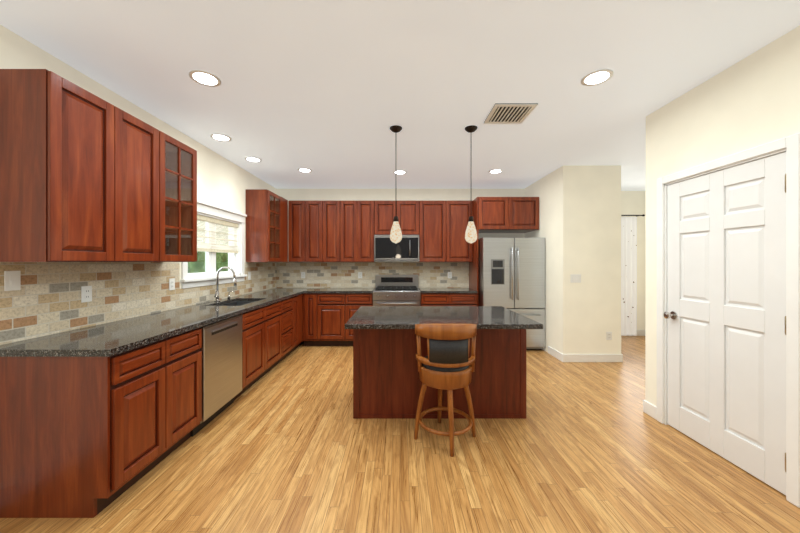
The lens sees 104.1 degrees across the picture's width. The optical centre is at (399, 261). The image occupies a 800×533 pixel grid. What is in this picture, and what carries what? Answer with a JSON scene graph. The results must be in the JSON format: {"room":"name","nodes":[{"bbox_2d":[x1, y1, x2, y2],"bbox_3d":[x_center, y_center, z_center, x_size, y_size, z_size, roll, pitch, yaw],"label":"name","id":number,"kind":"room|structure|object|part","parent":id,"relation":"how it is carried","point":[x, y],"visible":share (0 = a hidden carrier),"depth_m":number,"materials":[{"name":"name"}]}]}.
{"room":"kitchen","nodes":[
{"label":"kitchen","id":0,"kind":"room"},
{"bbox_2d":[0,24,275,288],"bbox_3d":[-2.320,0.023,1.825,0.160,2.710,8.050,0,0,0],"label":"wall","id":1,"kind":"structure","parent":0,"point":[222,181],"depth_m":3.11,"materials":[{"name":"beige paint"}]},
{"bbox_2d":[0,69,196,261],"bbox_3d":[-2.073,-0.526,2.320,0.328,1.052,1.240,0,0,0],"label":"upper cabinet","id":2,"kind":"object","parent":1,"relation":"attached to","point":[86,176],"visible":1,"depth_m":1.89,"materials":[{"name":"brown wood"}]},
{"bbox_2d":[0,262,275,344],"bbox_3d":[-2.232,0.233,3.599,0.002,0.462,4.098,0,0,0],"label":"tile backsplash","id":3,"kind":"structure","parent":1,"relation":"attached to","point":[45,300],"depth_m":2.28,"materials":[{"name":"tile"}]},
{"bbox_2d":[4,271,20,290],"bbox_3d":[-2.226,0.108,1.795,0.011,0.114,0.075,0,0,0],"label":"outlet","id":4,"kind":"object","parent":3,"relation":"attached to","point":[12,280],"visible":1,"depth_m":1.79,"materials":[{"name":"beige plastic"}]},
{"bbox_2d":[81,286,91,302],"bbox_3d":[-2.227,0.228,2.220,0.008,0.114,0.075,0,0,0],"label":"electrical outlet","id":5,"kind":"object","parent":3,"relation":"attached to","point":[86,293],"visible":1,"depth_m":2.21,"materials":[{"name":"white plastic"}]},
{"bbox_2d":[169,278,174,289],"bbox_3d":[-2.227,0.218,3.050,0.008,0.114,0.075,0,0,0],"label":"electrical outlet","id":6,"kind":"object","parent":3,"relation":"attached to","point":[172,284],"visible":1,"depth_m":3.05,"materials":[{"name":"white plastic"}]},
{"bbox_2d":[180,200,246,288],"bbox_3d":[-2.293,-0.202,3.825,0.213,0.950,1.300,0,0,0],"label":"window","id":7,"kind":"structure","parent":1,"relation":"in","point":[209,209],"depth_m":3.83,"materials":[{"name":"white wood"}]},
{"bbox_3d":[-2.326,-0.187,3.825,0.068,0.690,1.070,0,0,0],"label":"window sashes","id":8,"kind":"part","parent":7,"relation":"part of","materials":[{"name":"white wood"}]},
{"bbox_2d":[197,214,237,252],"bbox_3d":[-2.270,-0.327,3.825,0.028,0.409,1.066,0,0,0],"label":"window blind","id":9,"kind":"object","parent":7,"relation":"attached to","point":[206,219],"visible":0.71,"depth_m":3.85,"materials":[{"name":"beige fabric"}]},
{"bbox_2d":[246,189,287,261],"bbox_3d":[-2.073,-0.526,4.919,0.328,1.052,0.798,0,0,0],"label":"upper cabinet","id":10,"kind":"object","parent":1,"relation":"attached to","point":[267,226],"visible":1,"depth_m":4.52,"materials":[{"name":"brown wood"}]},
{"bbox_2d":[0,336,799,532],"bbox_3d":[1.205,1.408,1.870,7.290,0.060,8.540,0,0,0],"label":"floor","id":11,"kind":"structure","parent":0,"point":[288,444],"depth_m":2.04,"materials":[{"name":"brown wood"}]},
{"bbox_2d":[0,327,201,517],"bbox_3d":[-1.895,0.941,2.068,0.683,0.876,0.777,0,0,0],"label":"base cabinet","id":12,"kind":"object","parent":11,"relation":"on","point":[86,437],"depth_m":1.68,"materials":[{"name":"brown wood"}]},
{"bbox_2d":[0,288,303,356],"bbox_3d":[-1.889,0.582,3.651,0.698,0.233,3.993,0,0,0],"label":"countertop","id":13,"kind":"structure","parent":12,"relation":"on","point":[109,339],"depth_m":2.12,"materials":[{"name":"stone"}]},
{"bbox_2d":[214,266,236,301],"bbox_3d":[-2.058,0.258,3.668,0.258,0.411,0.087,0,0,0],"label":"faucet","id":14,"kind":"object","parent":13,"relation":"on","point":[216,296],"visible":1,"depth_m":3.67,"materials":[{"name":"silver metal"}]},
{"bbox_2d":[190,314,242,436],"bbox_3d":[-1.845,0.944,2.765,0.620,0.868,0.606,0,0,0],"label":"dishwasher","id":15,"kind":"object","parent":11,"relation":"on","point":[221,349],"visible":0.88,"depth_m":2.69,"materials":[{"name":"silver metal"}]},
{"bbox_2d":[234,300,283,399],"bbox_3d":[-1.895,0.941,3.587,0.683,0.876,1.027,0,0,0],"label":"base cabinet","id":16,"kind":"object","parent":11,"relation":"on","point":[262,327],"depth_m":3.53,"materials":[{"name":"brown wood"}]},
{"bbox_2d":[284,296,295,357],"bbox_3d":[-1.895,0.941,4.315,0.683,0.876,0.559,0,0,0],"label":"base cabinet","id":17,"kind":"object","parent":11,"relation":"on","point":[290,303],"depth_m":4.43,"materials":[{"name":"brown wood"}]},
{"bbox_2d":[296,295,299,347],"bbox_3d":[-1.895,0.941,4.654,0.683,0.876,0.247,0,0,0],"label":"base cabinet","id":18,"kind":"object","parent":11,"relation":"on","point":[298,296],"depth_m":4.84,"materials":[{"name":"brown wood"}]},
{"bbox_2d":[300,294,303,344],"bbox_3d":[-1.895,0.941,5.181,0.683,0.876,0.933,0,0,0],"label":"base cabinet","id":19,"kind":"object","parent":11,"relation":"on","point":[301,295],"depth_m":4.99,"materials":[{"name":"brown wood"}]},
{"bbox_2d":[303,293,372,345],"bbox_3d":[-1.008,0.941,5.333,1.128,0.875,0.628,0,0,0],"label":"base cabinet","id":20,"kind":"object","parent":11,"relation":"on","point":[327,317],"visible":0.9,"depth_m":5.02,"materials":[{"name":"brown wood"}]},
{"bbox_2d":[304,288,374,292],"bbox_3d":[-0.981,0.484,5.316,1.074,0.037,0.663,0,0,0],"label":"countertop","id":21,"kind":"structure","parent":20,"relation":"on","point":[306,290],"depth_m":5.09,"materials":[{"name":"stone"}]},
{"bbox_2d":[373,275,419,305],"bbox_3d":[-0.055,0.803,5.295,0.766,1.150,0.685,0,0,0],"label":"range","id":22,"kind":"object","parent":11,"relation":"on","point":[396,290],"visible":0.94,"depth_m":5.04,"materials":[{"name":"silver metal"}]},
{"bbox_2d":[353,330,525,418],"bbox_3d":[0.350,0.951,3.107,1.526,0.854,0.727,0,0,0],"label":"kitchen island","id":23,"kind":"object","parent":11,"relation":"on","point":[387,383],"depth_m":2.75,"materials":[{"name":"brown wood"}]},
{"bbox_2d":[345,306,542,329],"bbox_3d":[0.347,0.513,2.975,1.576,0.039,1.010,0,0,0],"label":"island countertop","id":24,"kind":"structure","parent":23,"relation":"on","point":[366,317],"depth_m":2.75,"materials":[{"name":"grey stone"}]},
{"bbox_2d":[414,324,476,456],"bbox_3d":[0.354,0.911,2.450,0.491,0.936,0.493,0,0,0],"label":"bar stool","id":25,"kind":"object","parent":11,"relation":"on","point":[447,364],"visible":1,"depth_m":2.26,"materials":[{"name":"brown wood"}]},
{"bbox_2d":[420,293,476,305],"bbox_3d":[0.789,0.941,5.333,0.911,0.875,0.628,0,0,0],"label":"base cabinet","id":26,"kind":"object","parent":11,"relation":"on","point":[448,299],"visible":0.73,"depth_m":5.02,"materials":[{"name":"brown wood"}]},
{"bbox_2d":[419,288,477,292],"bbox_3d":[0.789,0.483,5.327,0.911,0.037,0.643,0,0,0],"label":"countertop","id":27,"kind":"structure","parent":26,"relation":"on","point":[446,290],"depth_m":5.09,"materials":[{"name":"stone"}]},
{"bbox_2d":[469,197,538,305],"bbox_3d":[1.747,0.163,5.333,1.000,2.430,0.628,0,0,0],"label":"tall cabinet","id":28,"kind":"object","parent":11,"relation":"on","point":[505,214],"visible":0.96,"depth_m":5.02,"materials":[{"name":"brown wood"}]},
{"bbox_2d":[478,238,544,349],"bbox_3d":[1.758,0.500,5.192,0.959,1.755,0.896,0,0,0],"label":"refrigerator","id":29,"kind":"object","parent":11,"relation":"on","point":[511,274],"visible":0.77,"depth_m":4.80,"materials":[{"name":"silver metal"}]},
{"bbox_2d":[276,188,523,238],"bbox_3d":[0.325,0.023,5.730,5.450,2.710,0.160,0,0,0],"label":"wall","id":30,"kind":"structure","parent":0,"point":[380,194],"depth_m":5.65,"materials":[{"name":"beige paint"}]},
{"bbox_2d":[288,201,307,260],"bbox_3d":[-1.732,-0.526,5.483,0.350,1.052,0.328,0,0,0],"label":"upper cabinet","id":31,"kind":"object","parent":30,"relation":"attached to","point":[297,210],"depth_m":5.32,"materials":[{"name":"brown wood"}]},
{"bbox_2d":[308,201,343,260],"bbox_3d":[-1.322,-0.526,5.483,0.723,1.052,0.328,0,0,0],"label":"upper cabinet","id":32,"kind":"object","parent":30,"relation":"attached to","point":[332,231],"depth_m":5.32,"materials":[{"name":"brown wood"}]},
{"bbox_2d":[344,201,379,260],"bbox_3d":[-0.732,-0.526,5.483,0.709,1.052,0.328,0,0,0],"label":"upper cabinet","id":33,"kind":"object","parent":30,"relation":"attached to","point":[361,218],"depth_m":5.32,"materials":[{"name":"brown wood"}]},
{"bbox_2d":[276,262,468,287],"bbox_3d":[-0.477,0.233,5.642,3.449,0.462,0.002,0,0,0],"label":"tile backsplash","id":34,"kind":"structure","parent":30,"relation":"attached to","point":[288,274],"depth_m":5.64,"materials":[{"name":"tile"}]},
{"bbox_2d":[380,201,419,236],"bbox_3d":[-0.055,-0.757,5.483,0.771,0.590,0.328,0,0,0],"label":"upper cabinet","id":35,"kind":"object","parent":30,"relation":"attached to","point":[408,212],"depth_m":5.32,"materials":[{"name":"brown wood"}]},
{"bbox_2d":[374,235,418,261],"bbox_3d":[-0.055,-0.233,5.432,0.762,0.450,0.431,0,0,0],"label":"microwave","id":36,"kind":"object","parent":35,"relation":"attached to","point":[404,249],"visible":0.96,"depth_m":5.25,"materials":[{"name":"silver metal"}]},
{"bbox_2d":[419,201,472,260],"bbox_3d":[0.755,-0.526,5.483,0.978,1.052,0.328,0,0,0],"label":"upper cabinet","id":37,"kind":"object","parent":30,"relation":"attached to","point":[443,224],"depth_m":5.32,"materials":[{"name":"brown wood"}]},
{"bbox_2d":[0,0,799,190],"bbox_3d":[1.205,-1.372,1.870,7.290,0.080,8.540,0,0,0],"label":"ceiling","id":38,"kind":"structure","parent":0,"point":[329,93],"depth_m":2.17,"materials":[{"name":"paint"}]},
{"bbox_2d":[189,70,220,86],"bbox_3d":[-1.410,-1.327,2.260,0.200,0.008,0.200,0,0,0],"label":"recessed light","id":39,"kind":"object","parent":38,"relation":"in","point":[205,78],"visible":1,"depth_m":2.25,"materials":[{"name":"white plastic"}]},
{"bbox_2d":[210,133,231,140],"bbox_3d":[-1.910,-1.327,3.330,0.200,0.008,0.200,0,0,0],"label":"recessed light","id":40,"kind":"object","parent":38,"relation":"in","point":[219,137],"visible":0.98,"depth_m":3.32,"materials":[{"name":"white plastic"}]},
{"bbox_2d":[245,157,261,161],"bbox_3d":[-1.900,-1.327,4.040,0.200,0.008,0.200,0,0,0],"label":"recessed light","id":41,"kind":"object","parent":38,"relation":"in","point":[253,159],"visible":0.94,"depth_m":4.03,"materials":[{"name":"white plastic"}]},
{"bbox_2d":[298,168,311,172],"bbox_3d":[-1.380,-1.327,4.520,0.200,0.008,0.200,0,0,0],"label":"recessed light","id":42,"kind":"object","parent":38,"relation":"in","point":[306,170],"visible":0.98,"depth_m":4.51,"materials":[{"name":"white plastic"}]},
{"bbox_2d":[390,125,401,242],"bbox_3d":[-0.040,-0.756,3.100,0.124,1.149,0.124,0,0,0],"label":"pendant light","id":43,"kind":"object","parent":38,"relation":"hanging from","point":[395,234],"visible":1,"depth_m":3.06,"materials":[{"name":"beige glass"}]},
{"bbox_2d":[393,170,406,173],"bbox_3d":[0.000,-1.327,4.620,0.200,0.008,0.200,0,0,0],"label":"recessed light","id":44,"kind":"object","parent":38,"relation":"in","point":[399,172],"visible":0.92,"depth_m":4.61,"materials":[{"name":"white plastic"}]},
{"bbox_2d":[465,125,476,242],"bbox_3d":[0.706,-0.756,3.100,0.124,1.149,0.124,0,0,0],"label":"pendant light","id":45,"kind":"object","parent":38,"relation":"hanging from","point":[471,234],"visible":1,"depth_m":3.06,"materials":[{"name":"beige glass"}]},
{"bbox_2d":[489,169,502,172],"bbox_3d":[1.400,-1.327,4.570,0.200,0.008,0.200,0,0,0],"label":"recessed light","id":46,"kind":"object","parent":38,"relation":"in","point":[495,171],"visible":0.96,"depth_m":4.56,"materials":[{"name":"white plastic"}]},
{"bbox_2d":[484,103,537,123],"bbox_3d":[0.980,-1.325,2.800,0.360,0.012,0.360,0,0,0],"label":"ceiling vent","id":47,"kind":"object","parent":38,"relation":"in","point":[509,113],"visible":0.98,"depth_m":2.77,"materials":[{"name":"beige metal"}]},
{"bbox_2d":[581,69,613,85],"bbox_3d":[1.420,-1.327,2.250,0.200,0.008,0.200,0,0,0],"label":"recessed light","id":48,"kind":"object","parent":38,"relation":"in","point":[596,77],"visible":1,"depth_m":2.24,"materials":[{"name":"white plastic"}]},
{"bbox_2d":[524,165,620,353],"bbox_3d":[2.650,0.023,5.055,0.800,2.710,1.510,0,0,0],"label":"wall","id":49,"kind":"structure","parent":0,"point":[579,230],"depth_m":4.30,"materials":[{"name":"beige paint"}]},
{"bbox_2d":[548,346,560,360],"bbox_3d":[2.243,1.323,4.515,0.014,0.110,0.410,0,0,0],"label":"baseboard","id":50,"kind":"structure","parent":49,"relation":"attached to","point":[551,351],"depth_m":4.52,"materials":[{"name":"white wood"}]},
{"bbox_2d":[570,274,580,282],"bbox_3d":[2.420,0.228,4.294,0.145,0.114,0.011,0,0,0],"label":"light switch","id":51,"kind":"object","parent":49,"relation":"attached to","point":[575,278],"visible":1,"depth_m":4.29,"materials":[{"name":"white plastic"}]},
{"bbox_2d":[561,353,621,361],"bbox_3d":[2.638,1.323,4.295,0.804,0.110,0.017,0,0,0],"label":"baseboard","id":52,"kind":"structure","parent":49,"relation":"attached to","point":[564,357],"depth_m":4.29,"materials":[{"name":"white wood"}]},
{"bbox_2d":[606,332,611,339],"bbox_3d":[2.880,1.018,4.295,0.075,0.114,0.008,0,0,0],"label":"outlet","id":53,"kind":"object","parent":49,"relation":"attached to","point":[608,335],"visible":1,"depth_m":4.29,"materials":[{"name":"white plastic"}]},
{"bbox_2d":[621,191,644,329],"bbox_3d":[3.930,0.023,5.920,1.760,2.710,0.160,0,0,0],"label":"wall","id":54,"kind":"structure","parent":0,"point":[632,202],"depth_m":5.84,"materials":[{"name":"beige paint"}]},
{"bbox_2d":[621,330,644,335],"bbox_3d":[3.850,1.323,5.833,1.600,0.110,0.014,0,0,0],"label":"baseboard","id":55,"kind":"structure","parent":54,"relation":"attached to","point":[639,332],"depth_m":5.83,"materials":[{"name":"white wood"}]},
{"bbox_3d":[4.100,-0.857,5.779,0.800,0.038,0.119,0,0,0],"label":"curtain rod","id":56,"kind":"object","parent":54,"relation":"attached to","visible":0},
{"bbox_2d":[621,217,636,335],"bbox_3d":[4.090,0.263,5.770,0.580,2.190,0.050,0,0,0],"label":"panel","id":57,"kind":"object","parent":56,"relation":"hanging from","point":[629,276],"visible":0.46,"depth_m":5.77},
{"bbox_2d":[645,25,799,406],"bbox_3d":[2.560,0.023,0.378,0.620,2.710,5.155,0,0,0],"label":"wall","id":58,"kind":"structure","parent":0,"point":[752,100],"depth_m":2.22,"materials":[{"name":"beige paint"}]},
{"bbox_2d":[663,152,785,494],"bbox_3d":[2.243,0.361,2.225,0.108,2.018,0.832,0,0,0],"label":"door","id":59,"kind":"structure","parent":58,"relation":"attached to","point":[724,315],"depth_m":2.13,"materials":[{"name":"white wood"}]},
{"bbox_2d":[657,133,799,507],"bbox_3d":[2.301,0.327,2.231,0.138,2.102,0.973,0,0,0],"label":"door frame","id":60,"kind":"structure","parent":58,"relation":"attached to","point":[789,146],"depth_m":1.80,"materials":[{"name":"white wood"}]},
{"label":"outside","id":61,"kind":"structure","parent":0,"visible":0},
{"bbox_2d":[188,220,227,272],"bbox_3d":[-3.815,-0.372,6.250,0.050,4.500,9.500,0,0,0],"label":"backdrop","id":62,"kind":"structure","parent":61,"point":[199,256],"depth_m":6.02,"materials":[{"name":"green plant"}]}
]}

